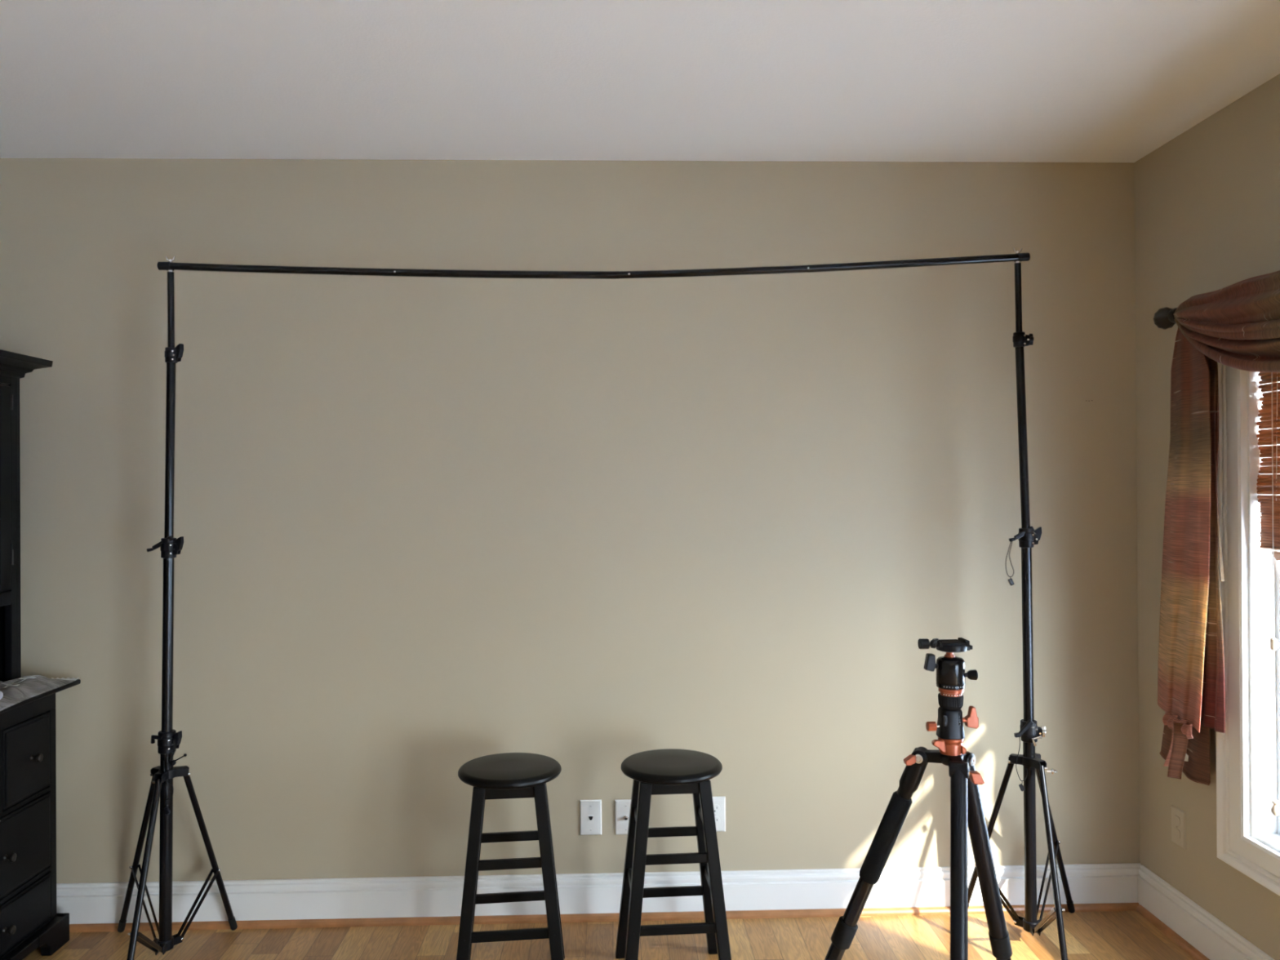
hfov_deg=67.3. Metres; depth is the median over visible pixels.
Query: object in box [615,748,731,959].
bar stool
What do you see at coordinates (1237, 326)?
curtain
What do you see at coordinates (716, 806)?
receptacle
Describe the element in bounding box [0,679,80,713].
countertop
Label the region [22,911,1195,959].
floor
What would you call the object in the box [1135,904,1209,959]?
trim
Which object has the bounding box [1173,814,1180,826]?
receptacle
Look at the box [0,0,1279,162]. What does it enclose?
ceiling
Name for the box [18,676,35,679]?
print
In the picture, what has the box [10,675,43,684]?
print
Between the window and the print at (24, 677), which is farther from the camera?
the print at (24, 677)
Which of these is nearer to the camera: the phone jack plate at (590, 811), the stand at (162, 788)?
the stand at (162, 788)
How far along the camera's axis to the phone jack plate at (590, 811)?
3.09 m
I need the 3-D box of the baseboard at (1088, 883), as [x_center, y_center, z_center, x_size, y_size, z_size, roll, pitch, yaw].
[-0.308,1.339,3.084,3.898,0.141,0.016,0,0,-2]
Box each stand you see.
[117,255,237,959]
[968,247,1075,959]
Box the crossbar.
[156,253,1030,279]
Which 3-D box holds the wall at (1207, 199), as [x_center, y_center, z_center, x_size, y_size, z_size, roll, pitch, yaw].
[1.831,0.163,-0.692,0.160,2.440,7.705,0,0,-2]
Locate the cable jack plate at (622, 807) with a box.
[614,799,631,835]
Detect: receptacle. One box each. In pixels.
[713,804,719,813]
[715,816,719,825]
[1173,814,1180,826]
[1173,827,1180,839]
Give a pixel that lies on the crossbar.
(1019, 256)
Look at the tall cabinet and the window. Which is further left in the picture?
the tall cabinet
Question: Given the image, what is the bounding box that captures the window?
[1215,361,1279,896]
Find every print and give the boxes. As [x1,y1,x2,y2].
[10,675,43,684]
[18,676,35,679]
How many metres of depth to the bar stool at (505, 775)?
2.58 m
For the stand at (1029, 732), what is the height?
2.095 m
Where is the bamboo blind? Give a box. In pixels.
[1256,372,1279,815]
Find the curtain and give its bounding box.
[1157,270,1279,785]
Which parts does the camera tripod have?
leg, leg, clamp knob, knob, knob, clamp lever, release lever, plate, ball stem, quick release plate, leg, pan knob, wing knob, leg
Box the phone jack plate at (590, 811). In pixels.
[579,800,601,835]
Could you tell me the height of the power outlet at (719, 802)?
0.112 m
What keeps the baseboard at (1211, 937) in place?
attached to the wall at (1207, 199)
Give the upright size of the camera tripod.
1.154 m
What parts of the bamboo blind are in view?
reed panel, pull cord, stitching cord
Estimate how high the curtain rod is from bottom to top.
0.078 m
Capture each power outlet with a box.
[712,796,725,831]
[1171,804,1186,849]
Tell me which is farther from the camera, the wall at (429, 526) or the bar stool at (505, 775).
the wall at (429, 526)
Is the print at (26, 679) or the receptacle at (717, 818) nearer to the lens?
the print at (26, 679)
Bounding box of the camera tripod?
[824,637,1012,959]
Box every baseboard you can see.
[56,862,1141,924]
[1137,865,1274,959]
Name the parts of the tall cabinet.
door, knob, knob, drawer, drawer, drawer, cornice, moulding, knob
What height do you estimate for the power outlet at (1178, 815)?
0.112 m
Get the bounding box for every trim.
[69,902,1139,932]
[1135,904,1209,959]
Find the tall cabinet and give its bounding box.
[0,349,80,959]
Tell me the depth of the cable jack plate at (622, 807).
3.10 m
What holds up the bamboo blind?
attached to the window
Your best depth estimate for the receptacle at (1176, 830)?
2.93 m
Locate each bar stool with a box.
[456,752,564,959]
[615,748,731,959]
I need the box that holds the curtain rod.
[1153,306,1177,329]
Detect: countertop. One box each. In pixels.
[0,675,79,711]
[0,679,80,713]
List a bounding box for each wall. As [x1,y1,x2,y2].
[0,158,1139,883]
[1133,73,1279,959]
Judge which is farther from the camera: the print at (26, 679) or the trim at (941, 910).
the trim at (941, 910)

